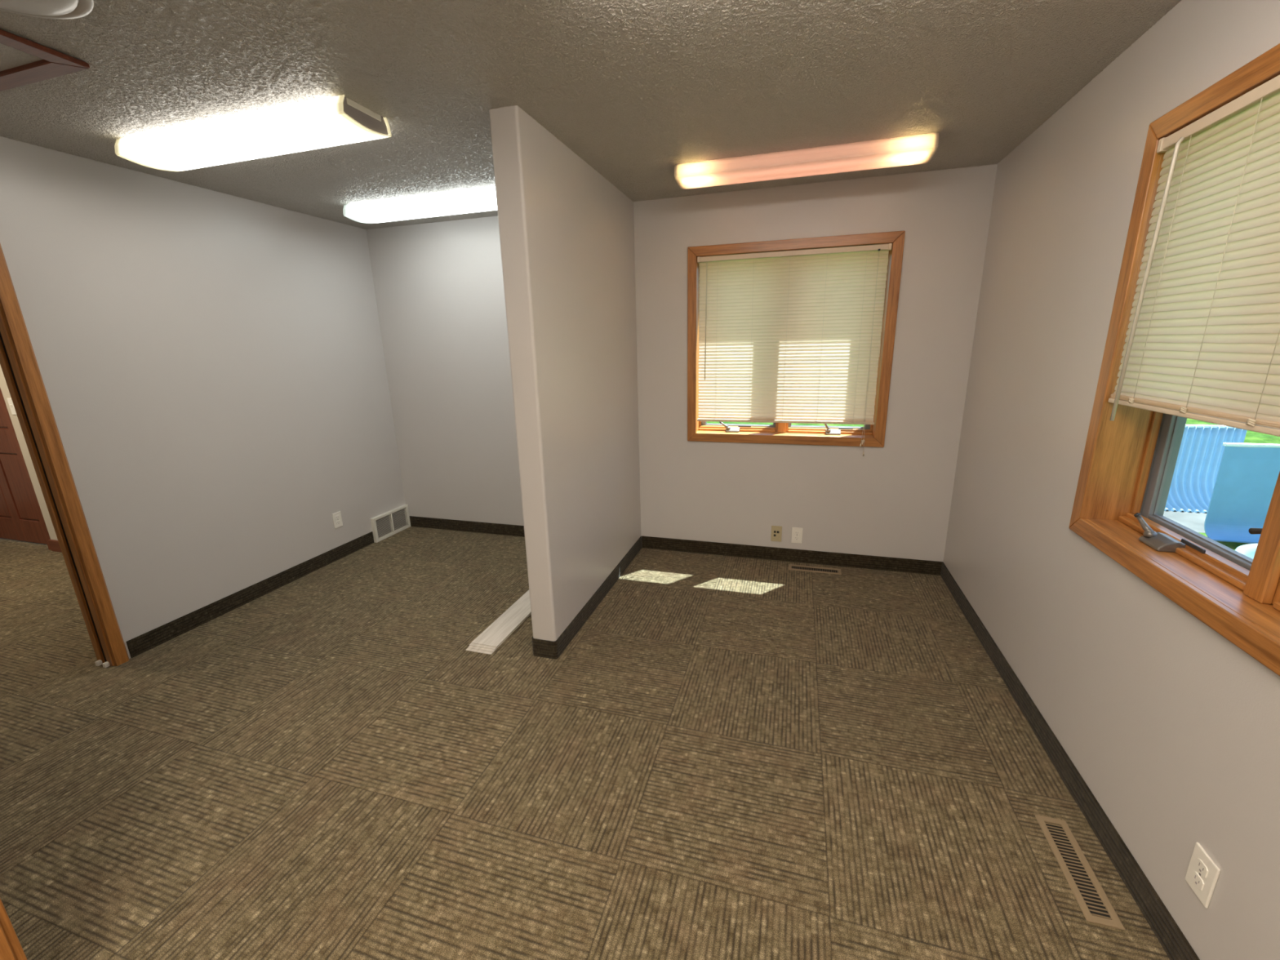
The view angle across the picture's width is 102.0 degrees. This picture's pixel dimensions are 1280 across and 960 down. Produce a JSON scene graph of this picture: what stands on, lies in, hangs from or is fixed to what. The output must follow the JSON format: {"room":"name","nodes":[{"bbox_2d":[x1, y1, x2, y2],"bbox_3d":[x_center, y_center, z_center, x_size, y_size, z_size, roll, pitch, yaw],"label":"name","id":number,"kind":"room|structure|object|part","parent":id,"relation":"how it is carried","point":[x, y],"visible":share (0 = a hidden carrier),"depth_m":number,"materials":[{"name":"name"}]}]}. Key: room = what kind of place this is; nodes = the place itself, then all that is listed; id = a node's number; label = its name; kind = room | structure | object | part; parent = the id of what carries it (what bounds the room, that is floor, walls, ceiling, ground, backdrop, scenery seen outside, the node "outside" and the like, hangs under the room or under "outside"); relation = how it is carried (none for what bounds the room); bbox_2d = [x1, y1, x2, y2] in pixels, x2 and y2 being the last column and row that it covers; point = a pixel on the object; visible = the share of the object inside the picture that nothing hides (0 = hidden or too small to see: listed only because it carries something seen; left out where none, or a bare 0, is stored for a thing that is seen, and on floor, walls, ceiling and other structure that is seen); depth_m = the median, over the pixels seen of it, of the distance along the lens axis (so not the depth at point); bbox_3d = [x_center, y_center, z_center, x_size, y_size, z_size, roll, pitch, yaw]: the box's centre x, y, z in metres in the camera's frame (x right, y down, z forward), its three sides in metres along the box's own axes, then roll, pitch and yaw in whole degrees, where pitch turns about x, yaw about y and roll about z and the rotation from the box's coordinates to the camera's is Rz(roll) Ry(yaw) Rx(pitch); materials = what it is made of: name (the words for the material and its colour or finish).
{"room":"empty office room","nodes":[
{"label":"empty office room","id":0,"kind":"room"},
{"bbox_2d":[0,364,57,540],"bbox_3d":[-4.837,-0.617,4.005,4.812,2.440,0.120,3,15,16],"label":"wall","id":1,"kind":"structure","parent":0,"point":[3,386],"depth_m":4.05,"materials":[{"name":"paint"}]},
{"bbox_2d":[7,398,16,414],"bbox_3d":[-4.751,-0.556,3.922,0.073,0.125,0.016,3,15,16],"label":"light switch","id":2,"kind":"object","parent":1,"relation":"attached to","point":[10,401],"visible":0.7,"depth_m":3.92,"materials":[{"name":"white plastic"}]},
{"bbox_2d":[0,387,51,550],"bbox_3d":[-5.318,-0.470,4.193,1.060,2.080,0.120,3,15,16],"label":"door","id":3,"kind":"structure","parent":1,"relation":"in","point":[21,517],"depth_m":4.29,"materials":[{"name":"brown wood"}]},
{"bbox_3d":[-5.142,-0.708,4.082,0.261,0.586,0.009,3,15,16],"label":"raised panel","id":4,"kind":"part","parent":3,"relation":"part of","materials":[{"name":"brown wood"}]},
{"bbox_3d":[-5.488,0.041,4.392,0.241,0.556,0.009,3,15,16],"label":"raised panel","id":5,"kind":"part","parent":3,"relation":"part of","materials":[{"name":"brown wood"}]},
{"bbox_3d":[-5.124,0.060,4.285,0.261,0.556,0.009,3,15,16],"label":"raised panel","id":6,"kind":"part","parent":3,"relation":"part of","materials":[{"name":"brown wood"}]},
{"bbox_2d":[48,539,62,552],"bbox_3d":[-3.667,0.594,3.898,2.380,0.100,0.016,3,15,16],"label":"baseboard","id":7,"kind":"structure","parent":1,"relation":"attached to","point":[54,544],"depth_m":4.21,"materials":[{"name":"brown wood"}]},
{"bbox_2d":[0,136,405,658],"bbox_3d":[-2.630,-0.355,2.815,0.115,2.440,3.325,3,15,16],"label":"wall","id":8,"kind":"structure","parent":0,"point":[211,363],"depth_m":2.94,"materials":[{"name":"paint"}]},
{"bbox_2d":[0,243,128,667],"bbox_3d":[-2.909,0.058,1.939,0.149,2.100,1.116,3,15,16],"label":"door frame","id":9,"kind":"structure","parent":8,"relation":"in","point":[18,361],"depth_m":2.42,"materials":[{"name":"brown wood"}]},
{"bbox_3d":[-2.821,-0.078,2.447,0.016,2.100,0.058,3,15,16],"label":"casing","id":10,"kind":"part","parent":9,"relation":"part of","materials":[{"name":"brown wood"}]},
{"bbox_2d":[126,531,374,657],"bbox_3d":[-2.428,0.677,3.479,0.007,0.098,1.675,3,15,16],"label":"baseboard","id":11,"kind":"structure","parent":8,"relation":"attached to","point":[144,642],"depth_m":3.22,"materials":[{"name":"rubber"}]},
{"bbox_2d":[332,511,342,528],"bbox_3d":[-2.280,0.301,3.910,0.009,0.117,0.073,3,15,16],"label":"wall outlet","id":12,"kind":"object","parent":8,"relation":"attached to","point":[337,519],"visible":1,"depth_m":3.90,"materials":[{"name":"white plastic"}]},
{"bbox_2d":[370,504,410,542],"bbox_3d":[-2.121,0.365,4.425,0.030,0.207,0.403,3,15,16],"label":"air vent","id":13,"kind":"object","parent":8,"relation":"in","point":[385,525],"visible":1,"depth_m":4.41,"materials":[{"name":"white metal"}]},
{"bbox_3d":[-2.133,0.363,4.428,0.003,0.161,0.355,3,15,16],"label":"panel","id":14,"kind":"part","parent":13,"relation":"part of","materials":[{"name":"white metal"}]},
{"bbox_2d":[488,105,640,641],"bbox_3d":[-0.295,-0.467,3.039,0.128,2.440,1.521,3,15,16],"label":"wall partition","id":15,"kind":"structure","parent":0,"point":[566,233],"depth_m":2.59,"materials":[{"name":"paint"}]},
{"bbox_2d":[532,536,641,658],"bbox_3d":[-0.271,0.667,3.331,0.142,0.098,1.521,3,15,16],"label":"baseboard","id":16,"kind":"structure","parent":15,"relation":"attached to","point":[541,648],"depth_m":2.92,"materials":[{"name":"rubber"}]},
{"bbox_2d":[0,526,1169,959],"bbox_3d":[-3.124,1.101,2.355,9.204,0.120,5.225,3,15,16],"label":"floor","id":17,"kind":"structure","parent":0,"point":[731,757],"depth_m":1.91,"materials":[{"name":"carpet"}]},
{"bbox_2d":[466,613,531,654],"bbox_3d":[-0.708,0.781,3.117,0.153,0.004,0.914,3,15,17],"label":"plank","id":18,"kind":"object","parent":17,"relation":"on","point":[467,649],"visible":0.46,"depth_m":2.70,"materials":[{"name":"beige wood"}]},
{"bbox_2d":[467,613,531,652],"bbox_3d":[-0.701,0.773,3.130,0.153,0.004,0.914,3,15,17],"label":"plank","id":19,"kind":"object","parent":18,"relation":"on","point":[469,646],"visible":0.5,"depth_m":2.72,"materials":[{"name":"beige wood"}]},
{"bbox_2d":[469,612,531,649],"bbox_3d":[-0.699,0.764,3.144,0.153,0.004,0.914,3,15,17],"label":"plank","id":20,"kind":"object","parent":19,"relation":"on","point":[470,644],"visible":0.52,"depth_m":2.73,"materials":[{"name":"beige wood"}]},
{"bbox_2d":[471,590,531,647],"bbox_3d":[-0.692,0.755,3.157,0.153,0.004,0.914,3,15,17],"label":"plank","id":21,"kind":"object","parent":20,"relation":"on","point":[493,635],"visible":0.52,"depth_m":2.94,"materials":[{"name":"white wood"}]},
{"bbox_2d":[788,564,841,574],"bbox_3d":[1.203,0.616,3.575,0.342,0.006,0.088,3,15,16],"label":"floor vent","id":22,"kind":"object","parent":17,"relation":"in","point":[795,567],"visible":1,"depth_m":3.57,"materials":[{"name":"beige metal"}]},
{"bbox_2d":[1035,814,1125,930],"bbox_3d":[1.294,1.149,1.541,0.085,0.006,0.337,3,15,16],"label":"floor vent","id":23,"kind":"object","parent":17,"relation":"in","point":[1092,907],"visible":1,"depth_m":1.52,"materials":[{"name":"beige metal"}]},
{"bbox_2d":[0,0,1181,229],"bbox_3d":[-3.096,-1.386,1.748,9.338,0.122,5.360,3,15,16],"label":"ceiling","id":24,"kind":"structure","parent":0,"point":[637,90],"depth_m":1.81,"materials":[{"name":"white paint"}]},
{"bbox_2d":[0,28,89,91],"bbox_3d":[-2.236,-1.249,1.430,0.800,0.016,0.720,3,15,16],"label":"attic hatch","id":25,"kind":"object","parent":24,"relation":"attached to","point":[23,61],"visible":1,"depth_m":1.62,"materials":[{"name":"brown wood"}]},
{"bbox_3d":[-2.236,-1.254,1.428,0.670,0.004,0.590,3,15,16],"label":"hatch panel","id":26,"kind":"part","parent":25,"relation":"part of","materials":[{"name":"white paint"}]},
{"bbox_2d":[0,0,94,19],"bbox_3d":[-1.544,-1.189,1.220,0.372,0.055,0.372,3,15,16],"label":"dome light","id":27,"kind":"object","parent":24,"relation":"attached to","point":[47,9],"visible":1,"depth_m":1.32,"materials":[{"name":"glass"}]},
{"bbox_3d":[-1.544,-1.181,1.222,0.320,0.037,0.320,3,15,16],"label":"lamp shade","id":28,"kind":"part","parent":27,"relation":"part of","materials":[{"name":"white glass"}]},
{"bbox_2d":[114,94,391,171],"bbox_3d":[-1.644,-1.430,2.177,1.235,0.080,0.245,3,15,16],"label":"ceiling lamp","id":29,"kind":"object","parent":24,"relation":"attached to","point":[335,121],"visible":1,"depth_m":2.10,"materials":[{"name":"glowing translucent plastic diffuser"},{"name":"white enamel"}]},
{"bbox_3d":[-1.065,-1.402,2.006,0.006,0.074,0.232,3,15,16],"label":"plate","id":30,"kind":"part","parent":29,"relation":"part of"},
{"bbox_2d":[342,186,497,223],"bbox_3d":[-1.285,-1.727,3.275,1.235,0.080,0.245,3,15,16],"label":"ceiling lamp","id":31,"kind":"object","parent":24,"relation":"attached to","point":[471,201],"visible":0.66,"depth_m":3.22,"materials":[{"name":"white plastic"}]},
{"bbox_2d":[674,132,938,189],"bbox_3d":[0.805,-1.611,2.651,1.235,0.080,0.245,3,15,16],"label":"ceiling lamp","id":32,"kind":"object","parent":24,"relation":"attached to","point":[914,149],"visible":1,"depth_m":2.57,"materials":[{"name":"white plastic"}]},
{"bbox_2d":[365,164,997,561],"bbox_3d":[-0.020,-0.675,3.804,4.527,2.440,0.155,3,15,16],"label":"wall","id":33,"kind":"structure","parent":0,"point":[439,291],"depth_m":3.58,"materials":[{"name":"paint"}]},
{"bbox_2d":[409,515,524,537],"bbox_3d":[-1.095,0.419,4.344,2.033,0.098,0.007,3,15,16],"label":"baseboard","id":34,"kind":"structure","parent":33,"relation":"attached to","point":[418,522],"depth_m":4.45,"materials":[{"name":"rubber"}]},
{"bbox_2d":[770,525,782,542],"bbox_3d":[0.972,0.383,3.695,0.073,0.117,0.010,3,15,16],"label":"data jack plate","id":35,"kind":"object","parent":33,"relation":"attached to","point":[776,531],"visible":1,"depth_m":3.69,"materials":[{"name":"beige plastic"}]},
{"bbox_2d":[641,536,942,575],"bbox_3d":[1.006,0.533,3.727,2.067,0.098,0.007,3,15,16],"label":"baseboard","id":36,"kind":"structure","parent":33,"relation":"attached to","point":[868,562],"depth_m":3.69,"materials":[{"name":"black rubber"}]},
{"bbox_2d":[687,231,905,447],"bbox_3d":[0.971,-0.891,3.457,1.286,1.281,0.224,3,15,16],"label":"window","id":37,"kind":"structure","parent":33,"relation":"in","point":[697,431],"depth_m":3.38,"materials":[{"name":"brown wood"}]},
{"bbox_3d":[0.355,-0.897,3.535,0.060,1.278,0.019,3,15,16],"label":"casing","id":38,"kind":"part","parent":37,"relation":"part of","materials":[{"name":"brown wood"}]},
{"bbox_3d":[0.691,-0.366,3.708,0.540,0.030,0.052,3,15,16],"label":"stop rail","id":39,"kind":"part","parent":37,"relation":"part of","materials":[{"name":"brown wood"}]},
{"bbox_3d":[0.698,-0.928,3.610,0.538,1.142,0.040,3,15,16],"label":"sash","id":40,"kind":"part","parent":37,"relation":"part of","materials":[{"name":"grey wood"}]},
{"bbox_3d":[0.742,-0.381,3.677,0.090,0.011,0.007,3,15,16],"label":"operator arm","id":41,"kind":"part","parent":37,"relation":"part of","materials":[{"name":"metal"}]},
{"bbox_3d":[0.977,-0.315,3.585,1.165,0.019,0.142,3,15,16],"label":"sill","id":42,"kind":"part","parent":37,"relation":"part of","materials":[{"name":"brown wood"}]},
{"bbox_3d":[0.956,-0.275,3.517,1.283,0.060,0.019,3,15,16],"label":"casing","id":43,"kind":"part","parent":37,"relation":"part of","materials":[{"name":"brown wood"}]},
{"bbox_2d":[697,243,892,455],"bbox_3d":[0.942,-0.808,3.374,1.157,1.273,0.055,3,15,16],"label":"mini blind","id":44,"kind":"object","parent":37,"relation":"attached to","point":[793,338],"visible":1,"depth_m":3.34,"materials":[{"name":"beige plastic"}]},
{"bbox_3d":[0.956,-0.394,3.497,1.149,0.014,0.026,3,15,16],"label":"rail","id":45,"kind":"part","parent":44,"relation":"part of","materials":[{"name":"beige plastic"}]},
{"bbox_3d":[1.430,-0.769,3.222,0.023,1.224,0.009,0,15,5],"label":"lift cord","id":46,"kind":"part","parent":44,"relation":"part of","materials":[{"name":"white fabric"}]},
{"bbox_3d":[0.928,-1.455,3.207,1.283,0.060,0.019,3,15,16],"label":"casing","id":47,"kind":"part","parent":37,"relation":"part of","materials":[{"name":"brown wood"}]},
{"bbox_3d":[1.289,-0.333,3.532,0.540,0.030,0.052,3,15,16],"label":"stop rail","id":48,"kind":"part","parent":37,"relation":"part of","materials":[{"name":"brown wood"}]},
{"bbox_3d":[1.286,-0.896,3.437,0.538,1.142,0.040,3,15,16],"label":"sash","id":49,"kind":"part","parent":37,"relation":"part of","materials":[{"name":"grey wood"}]},
{"bbox_3d":[1.384,-0.346,3.488,0.090,0.011,0.007,3,15,16],"label":"operator arm","id":50,"kind":"part","parent":37,"relation":"part of","materials":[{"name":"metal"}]},
{"bbox_3d":[1.529,-0.833,3.190,0.060,1.278,0.019,3,15,16],"label":"casing","id":51,"kind":"part","parent":37,"relation":"part of","materials":[{"name":"brown wood"}]},
{"bbox_2d":[791,527,802,543],"bbox_3d":[1.107,0.391,3.656,0.073,0.117,0.009,3,15,16],"label":"wall outlet","id":52,"kind":"object","parent":33,"relation":"attached to","point":[797,532],"visible":1,"depth_m":3.65,"materials":[{"name":"white plastic"}]},
{"bbox_2d":[942,0,1279,959],"bbox_3d":[1.310,0.109,0.709,0.155,2.440,5.205,3,15,16],"label":"wall","id":53,"kind":"structure","parent":0,"point":[1171,726],"depth_m":1.74,"materials":[{"name":"paint"}]},
{"bbox_2d":[940,561,1199,959],"bbox_3d":[1.272,1.224,1.076,0.007,0.098,5.105,3,15,16],"label":"baseboard","id":54,"kind":"structure","parent":53,"relation":"attached to","point":[1175,944],"depth_m":1.68,"materials":[{"name":"rubber"}]},
{"bbox_2d":[1068,43,1279,675],"bbox_3d":[1.457,-0.278,1.083,0.224,1.281,1.286,3,15,16],"label":"window","id":55,"kind":"structure","parent":53,"relation":"in","point":[1128,464],"depth_m":1.55,"materials":[{"name":"brown wood"}]},
{"bbox_3d":[1.533,-0.436,1.679,0.019,1.278,0.060,3,15,16],"label":"casing","id":56,"kind":"part","parent":55,"relation":"part of","materials":[{"name":"brown wood"}]},
{"bbox_3d":[1.547,0.139,1.587,0.019,0.051,0.067,0,15,7],"label":"crank handle","id":57,"kind":"part","parent":55,"relation":"part of","materials":[{"name":"grey metal"}]},
{"bbox_3d":[1.655,-0.434,1.603,0.022,1.130,0.012,3,15,16],"label":"stop rail","id":58,"kind":"part","parent":55,"relation":"part of","materials":[{"name":"brown wood"}]},
{"bbox_3d":[1.533,-0.273,1.061,0.065,1.198,1.203,3,15,16],"label":"frame","id":59,"kind":"part","parent":55,"relation":"part of","materials":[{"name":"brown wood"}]},
{"bbox_3d":[1.372,0.307,1.268,0.019,0.060,1.283,3,15,16],"label":"casing","id":60,"kind":"part","parent":55,"relation":"part of","materials":[{"name":"brown wood"}]},
{"bbox_3d":[1.447,0.291,1.240,0.142,0.019,1.165,3,15,16],"label":"sill","id":61,"kind":"part","parent":55,"relation":"part of","materials":[{"name":"brown wood"}]},
{"bbox_3d":[1.579,0.192,1.510,0.052,0.030,0.540,3,15,16],"label":"stop rail","id":62,"kind":"part","parent":55,"relation":"part of","materials":[{"name":"brown wood"}]},
{"bbox_3d":[1.552,0.185,1.455,0.007,0.011,0.090,3,15,16],"label":"operator arm","id":63,"kind":"part","parent":55,"relation":"part of","materials":[{"name":"metal"}]},
{"bbox_2d":[1108,75,1279,436],"bbox_3d":[1.347,-0.455,1.069,0.064,0.801,1.157,3,15,16],"label":"mini blind","id":64,"kind":"object","parent":55,"relation":"attached to","point":[1202,340],"visible":1,"depth_m":1.29,"materials":[{"name":"beige plastic"}]},
{"bbox_3d":[1.372,-0.116,1.153,0.026,0.014,1.149,3,15,16],"label":"rail","id":65,"kind":"part","parent":64,"relation":"part of","materials":[{"name":"beige plastic"}]},
{"bbox_3d":[1.614,-0.353,1.347,0.040,1.142,0.538,3,15,16],"label":"sash","id":66,"kind":"part","parent":55,"relation":"part of","materials":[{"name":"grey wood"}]},
{"bbox_3d":[1.345,-0.873,0.957,0.019,0.060,1.283,3,15,16],"label":"casing","id":67,"kind":"part","parent":55,"relation":"part of","materials":[{"name":"brown wood"}]},
{"bbox_3d":[1.498,0.119,1.243,0.016,0.039,0.052,-2,15,-4],"label":"sash lock lever","id":68,"kind":"part","parent":55,"relation":"part of","materials":[{"name":"metal"}]},
{"bbox_3d":[1.400,0.348,0.932,0.052,0.030,0.540,3,15,16],"label":"stop rail","id":69,"kind":"part","parent":55,"relation":"part of","materials":[{"name":"brown wood"}]},
{"bbox_2d":[1184,842,1220,908],"bbox_3d":[1.332,0.937,1.231,0.009,0.117,0.073,3,15,16],"label":"wall outlet","id":70,"kind":"object","parent":53,"relation":"attached to","point":[1202,873],"visible":1,"depth_m":1.22,"materials":[{"name":"white plastic"}]},
{"bbox_2d":[1191,871,1204,890],"bbox_3d":[1.331,0.956,1.236,0.004,0.029,0.033,3,15,16],"label":"receptacle","id":71,"kind":"object","parent":70,"relation":"attached to","point":[1197,877],"depth_m":1.24,"materials":[{"name":"white plastic"}]},
{"bbox_2d":[1195,857,1208,877],"bbox_3d":[1.330,0.918,1.226,0.004,0.029,0.033,3,15,16],"label":"receptacle","id":72,"kind":"object","parent":70,"relation":"attached to","point":[1201,864],"depth_m":1.23,"materials":[{"name":"white plastic"}]},
{"label":"outside","id":73,"kind":"structure","parent":0,"visible":0},
{"bbox_2d":[706,417,1279,550],"bbox_3d":[10.795,-0.892,9.940,65.000,0.100,65.000,3,15,16],"label":"lawn","id":74,"kind":"structure","parent":73,"point":[1251,437],"depth_m":9.47,"materials":[{"name":"green plant"}]},
{"bbox_2d":[1163,510,1206,533],"bbox_3d":[5.263,0.077,6.585,4.012,0.027,3.250,3,15,16],"label":"patio","id":75,"kind":"structure","parent":74,"relation":"on","point":[1193,521],"depth_m":5.29,"materials":[{"name":"concrete"}]},
{"bbox_2d":[1164,424,1247,513],"bbox_3d":[5.717,-0.128,5.583,1.320,0.894,0.382,3,15,16],"label":"corrugated panel","id":76,"kind":"object","parent":75,"relation":"on","point":[1201,451],"visible":0.28,"depth_m":5.61,"materials":[{"name":"blue metal"}]},
{"bbox_2d":[1204,442,1279,543],"bbox_3d":[5.924,0.146,4.492,1.460,0.879,0.161,3,15,16],"label":"panel","id":77,"kind":"object","parent":74,"relation":"on","point":[1246,478],"visible":0.85,"depth_m":4.68,"materials":[{"name":"blue plastic"}]},
{"bbox_2d":[1235,543,1257,559],"bbox_3d":[4.915,0.733,3.654,1.000,0.215,1.000,3,15,16],"label":"tub","id":78,"kind":"object","parent":74,"relation":"on","point":[1249,550],"visible":0.19,"depth_m":4.04,"materials":[{"name":"white plastic"}]},
{"bbox_3d":[-2.324,0.087,1.107,1.709,2.440,0.120,3,15,16],"label":"wall","id":79,"kind":"structure","parent":0,"visible":0},
{"bbox_2d":[0,897,27,959],"bbox_3d":[-1.469,0.132,0.864,0.100,2.440,0.145,3,15,16],"label":"trim","id":80,"kind":"structure","parent":79,"relation":"attached to","point":[11,948],"depth_m":1.14,"materials":[{"name":"brown wood"}]}
]}

